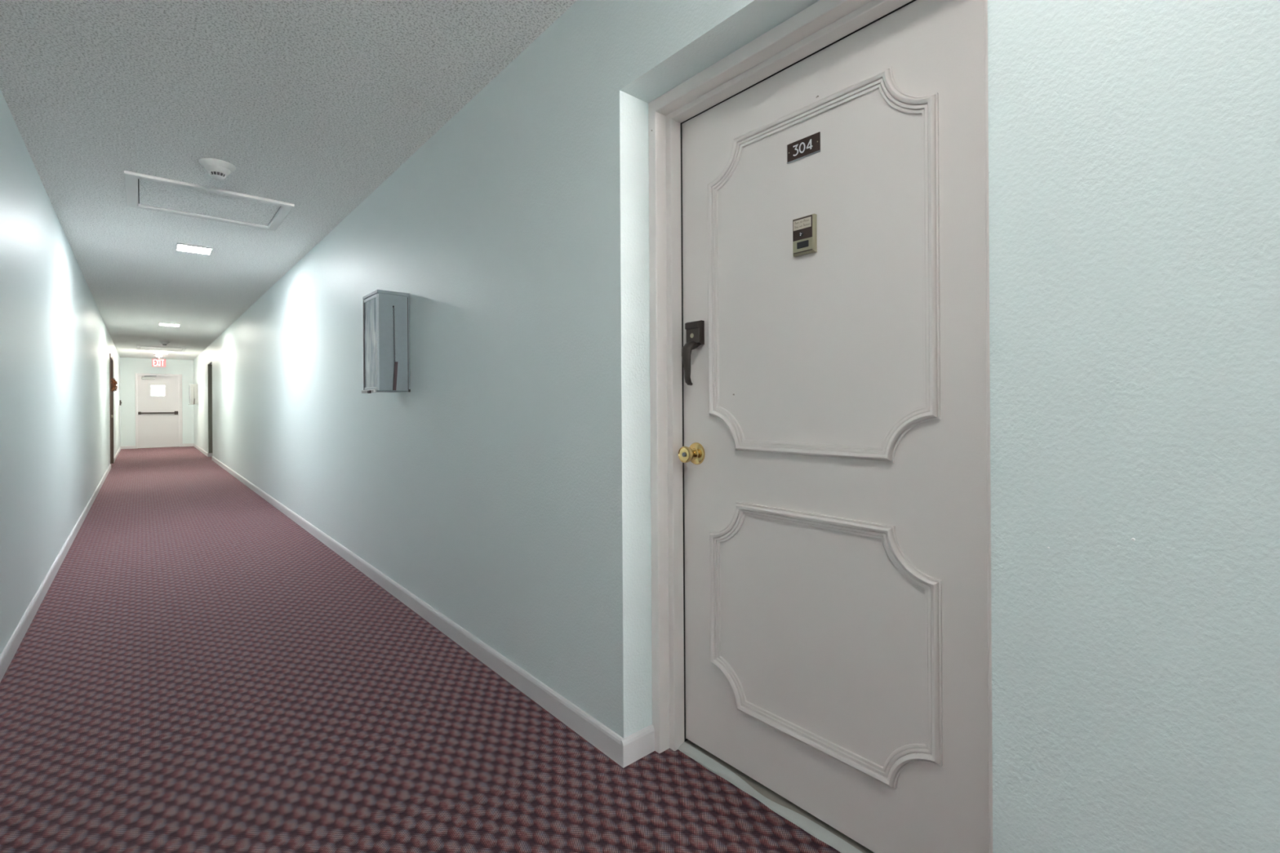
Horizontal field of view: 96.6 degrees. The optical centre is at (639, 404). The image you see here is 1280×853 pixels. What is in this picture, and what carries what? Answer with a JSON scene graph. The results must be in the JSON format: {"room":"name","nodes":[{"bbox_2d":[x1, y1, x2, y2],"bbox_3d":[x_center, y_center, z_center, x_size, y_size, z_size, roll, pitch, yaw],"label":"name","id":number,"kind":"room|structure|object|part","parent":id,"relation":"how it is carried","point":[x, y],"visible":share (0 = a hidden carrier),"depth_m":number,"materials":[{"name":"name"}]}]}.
{"room":"apartment building hallway","nodes":[
{"label":"apartment building hallway","id":0,"kind":"room"},
{"bbox_2d":[0,88,119,655],"bbox_3d":[-4.366,-0.102,4.088,0.300,2.485,29.900,0,0,-41],"label":"wall","id":1,"kind":"structure","parent":0,"point":[56,344],"depth_m":3.33,"materials":[{"name":"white paint"}]},
{"bbox_2d":[0,446,120,682],"bbox_3d":[-4.241,1.099,4.191,0.012,0.081,29.900,0,0,-41],"label":"baseboard","id":2,"kind":"structure","parent":1,"relation":"attached to","point":[10,650],"depth_m":3.24,"materials":[{"name":"white paint"}]},
{"bbox_2d":[109,353,113,467],"bbox_3d":[-10.263,0.113,10.999,0.134,2.130,1.230,0,0,-41],"label":"door frame","id":3,"kind":"structure","parent":1,"relation":"attached to","point":[111,366],"depth_m":11.44,"materials":[{"name":"brown paint"}]},
{"bbox_3d":[-10.235,0.141,11.023,0.108,2.057,1.100,0,0,-41],"label":"door","id":4,"kind":"structure","parent":1,"relation":"in","visible":0},
{"bbox_2d":[111,360,117,391],"bbox_3d":[-10.199,-0.566,11.060,0.116,0.634,0.270,0,0,-41],"label":"wreath","id":5,"kind":"object","parent":4,"relation":"hanging from","point":[113,383],"visible":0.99,"depth_m":11.01,"materials":[{"name":"red plant"}]},
{"bbox_2d":[120,357,194,446],"bbox_3d":[-13.439,-0.045,16.105,2.221,2.485,0.140,0,0,-41],"label":"wall","id":6,"kind":"structure","parent":0,"point":[129,366],"depth_m":15.68,"materials":[{"name":"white paint"}]},
{"bbox_2d":[120,443,193,448],"bbox_3d":[-13.476,1.157,15.965,1.571,0.081,0.012,0,0,-41],"label":"baseboard","id":7,"kind":"structure","parent":6,"relation":"attached to","point":[186,444],"depth_m":15.62,"materials":[{"name":"white paint"}]},
{"bbox_2d":[137,374,178,448],"bbox_3d":[-13.477,0.180,15.975,0.893,2.023,0.164,0,0,-41],"label":"door","id":8,"kind":"structure","parent":6,"relation":"in","point":[157,396],"depth_m":16.00,"materials":[{"name":"white paint"}]},
{"bbox_2d":[135,373,182,448],"bbox_3d":[-13.473,0.165,15.993,1.005,2.065,0.050,0,0,-41],"label":"door frame","id":9,"kind":"structure","parent":6,"relation":"attached to","point":[180,434],"depth_m":16.26,"materials":[{"name":"white paint"}]},
{"bbox_2d":[0,0,577,359],"bbox_3d":[-3.584,-1.410,4.803,2.431,0.120,30.140,0,0,-41],"label":"ceiling","id":10,"kind":"structure","parent":0,"point":[314,104],"depth_m":2.63,"materials":[{"name":"white paint"}]},
{"bbox_2d":[151,355,165,366],"bbox_3d":[-12.638,-1.148,14.991,0.270,0.290,0.080,0,0,-41],"label":"exit sign","id":11,"kind":"object","parent":10,"relation":"hanging from","point":[155,362],"visible":1,"depth_m":14.97,"materials":[{"name":"white plastic"}]},
{"bbox_2d":[152,351,168,354],"bbox_3d":[-11.712,-1.269,13.942,0.300,0.058,0.300,0,0,-41],"label":"ceiling light","id":12,"kind":"object","parent":10,"relation":"attached to","point":[154,352],"visible":1,"depth_m":13.86,"materials":[{"name":"white plastic"}]},
{"bbox_2d":[153,351,168,354],"bbox_3d":[-11.712,-1.262,13.942,0.276,0.044,0.276,0,0,-41],"label":"diffuser","id":13,"kind":"object","parent":12,"relation":"attached to","point":[157,353],"depth_m":13.88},
{"bbox_2d":[136,345,186,351],"bbox_3d":[-11.044,-1.295,13.171,0.870,0.020,0.920,0,0,-41],"label":"access hatch","id":14,"kind":"object","parent":10,"relation":"attached to","point":[141,348],"visible":1,"depth_m":13.21,"materials":[{"name":"white paint"}]},
{"bbox_3d":[-11.044,-1.301,13.171,0.742,0.008,0.792,0,0,-41],"label":"panel","id":15,"kind":"part","parent":14,"relation":"part of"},
{"bbox_2d":[159,341,169,346],"bbox_3d":[-9.882,-1.268,11.863,0.172,0.084,0.172,0,0,-41],"label":"smoke detector","id":16,"kind":"object","parent":10,"relation":"attached to","point":[163,343],"visible":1,"depth_m":11.82,"materials":[{"name":"white plastic"}]},
{"bbox_2d":[159,322,180,326],"bbox_3d":[-7.736,-1.317,9.382,0.265,0.014,0.265,0,0,-41],"label":"recessed light","id":17,"kind":"object","parent":10,"relation":"in","point":[160,323],"visible":1,"depth_m":9.35,"materials":[{"name":"white plastic"}]},
{"bbox_2d":[160,324,179,326],"bbox_3d":[-7.736,-1.317,9.382,0.245,0.010,0.245,0,0,-41],"label":"diffuser","id":18,"kind":"object","parent":17,"relation":"attached to","point":[171,325],"depth_m":9.41,"materials":[{"name":"white plastic"}]},
{"bbox_2d":[175,242,213,254],"bbox_3d":[-3.838,-1.341,4.913,0.242,0.014,0.242,0,0,-41],"label":"recessed light","id":19,"kind":"object","parent":10,"relation":"in","point":[180,246],"visible":1,"depth_m":4.90,"materials":[{"name":"white plastic"}]},
{"bbox_2d":[177,244,210,253],"bbox_3d":[-3.838,-1.342,4.913,0.222,0.010,0.222,0,0,-41],"label":"diffuser","id":20,"kind":"object","parent":19,"relation":"attached to","point":[188,248],"depth_m":4.91,"materials":[{"name":"white plastic"}]},
{"bbox_2d":[124,170,293,231],"bbox_3d":[-2.892,-1.346,3.844,0.853,0.020,0.715,0,0,-41],"label":"access hatch","id":21,"kind":"object","parent":10,"relation":"attached to","point":[146,192],"visible":1,"depth_m":3.80,"materials":[{"name":"white paint"}]},
{"bbox_3d":[-2.892,-1.352,3.844,0.725,0.008,0.587,0,0,-41],"label":"panel","id":22,"kind":"part","parent":21,"relation":"part of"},
{"bbox_2d":[198,158,235,180],"bbox_3d":[-2.384,-1.315,3.222,0.172,0.084,0.172,0,0,-41],"label":"smoke detector","id":23,"kind":"object","parent":10,"relation":"attached to","point":[218,170],"visible":1,"depth_m":3.19,"materials":[{"name":"white plastic"}]},
{"bbox_2d":[208,171,226,178],"bbox_3d":[-2.384,-1.295,3.222,0.082,0.020,0.079,0,0,-41],"label":"vent","id":24,"kind":"object","parent":23,"relation":"attached to","point":[215,175],"depth_m":3.20,"materials":[{"name":"white plastic"}]},
{"bbox_2d":[0,446,841,852],"bbox_3d":[-3.568,1.195,4.803,2.431,0.120,30.140,0,0,-41],"label":"floor","id":25,"kind":"structure","parent":0,"point":[198,671],"depth_m":1.99,"materials":[{"name":"carpet"}]},
{"bbox_2d":[678,739,874,852],"bbox_3d":[0.498,1.103,1.562,0.206,0.016,0.933,0,0,-41],"label":"threshold","id":26,"kind":"object","parent":25,"relation":"on","point":[788,810],"visible":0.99,"depth_m":1.58,"materials":[{"name":"silver metal"}]},
{"bbox_2d":[193,0,1279,852],"bbox_3d":[-2.862,-0.112,5.400,0.550,2.485,29.900,0,0,-41],"label":"wall","id":27,"kind":"structure","parent":0,"point":[1134,145],"depth_m":0.97,"materials":[{"name":"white paint"}]},
{"bbox_2d":[188,383,198,404],"bbox_3d":[-11.907,-0.273,15.209,0.188,0.552,0.278,0,0,-41],"label":"upper cabinet","id":28,"kind":"object","parent":27,"relation":"attached to","point":[193,388],"visible":1,"depth_m":15.13,"materials":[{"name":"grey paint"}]},
{"bbox_2d":[208,364,212,453],"bbox_3d":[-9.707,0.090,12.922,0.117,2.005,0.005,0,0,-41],"label":"door","id":29,"kind":"structure","parent":27,"relation":"in","point":[210,366],"depth_m":12.90,"materials":[{"name":"brown paint"}]},
{"bbox_2d":[361,289,410,393],"bbox_3d":[-1.428,-0.339,3.192,0.188,0.552,0.278,0,0,-41],"label":"fire extinguisher cabinet","id":30,"kind":"object","parent":27,"relation":"attached to","point":[386,313],"visible":1,"depth_m":3.11,"materials":[{"name":"white metal"}]},
{"bbox_3d":[-1.504,-0.075,3.163,0.016,0.016,0.221,0,0,-41],"label":"rail","id":31,"kind":"part","parent":30,"relation":"part of","materials":[{"name":"white plastic"}]},
{"bbox_3d":[-1.484,-0.335,3.147,0.008,0.517,0.257,0,0,-41],"label":"door","id":32,"kind":"part","parent":30,"relation":"part of","materials":[{"name":"paint"}]},
{"bbox_3d":[-1.426,-0.607,3.201,0.171,0.017,0.268,0,0,-41],"label":"lid","id":33,"kind":"part","parent":30,"relation":"part of","materials":[{"name":"grey paint"}]},
{"bbox_3d":[-1.336,-0.384,3.101,0.011,0.308,0.011,0,0,-41],"label":"chain","id":34,"kind":"part","parent":30,"relation":"part of","materials":[{"name":"metal"}]},
{"bbox_2d":[193,443,654,768],"bbox_3d":[-3.021,1.091,5.254,0.130,0.081,29.900,0,0,-41],"label":"baseboard","id":35,"kind":"structure","parent":27,"relation":"attached to","point":[625,751],"depth_m":2.33,"materials":[{"name":"white paint"}]},
{"bbox_2d":[648,0,992,852],"bbox_3d":[0.492,0.066,1.569,0.332,2.087,1.019,0,0,-41],"label":"door frame","id":36,"kind":"structure","parent":27,"relation":"attached to","point":[824,24],"depth_m":1.83,"materials":[{"name":"beige paint"}]},
{"bbox_2d":[678,0,989,852],"bbox_3d":[0.434,0.077,1.518,0.104,2.023,0.947,0,0,-41],"label":"door","id":37,"kind":"structure","parent":27,"relation":"in","point":[833,454],"depth_m":1.43,"materials":[{"name":"beige paint"}]},
{"bbox_3d":[0.155,0.156,1.801,0.050,0.052,0.052,0,0,-41],"label":"knob","id":38,"kind":"part","parent":37,"relation":"part of","materials":[{"name":"gold metal"}]},
{"bbox_3d":[0.172,-0.227,1.812,0.026,0.075,0.063,0,0,-41],"label":"grip handle","id":39,"kind":"part","parent":37,"relation":"part of","materials":[{"name":"brown metal"}]},
{"bbox_3d":[0.176,0.156,1.819,0.013,0.071,0.071,0,0,-41],"label":"knob","id":40,"kind":"part","parent":37,"relation":"part of","materials":[{"name":"gold metal"}]},
{"bbox_3d":[0.430,-0.467,1.510,0.002,0.058,0.059,0,0,-41],"label":"dark panel","id":41,"kind":"part","parent":37,"relation":"part of","materials":[{"name":"brown plastic"}]},
{"bbox_3d":[0.436,-0.686,1.523,0.003,0.048,0.100,0,0,-41],"label":"number plate","id":42,"kind":"part","parent":37,"relation":"part of","materials":[{"name":"brown plastic"}]},
{"bbox_3d":[0.435,-0.328,1.516,0.017,0.929,0.680,0,0,-41],"label":"panel moulding","id":43,"kind":"part","parent":37,"relation":"part of","materials":[{"name":"beige paint"}]},
{"bbox_3d":[0.441,0.595,1.516,0.017,0.618,0.680,0,0,-41],"label":"panel moulding","id":44,"kind":"part","parent":37,"relation":"part of","materials":[{"name":"beige paint"}]}
]}

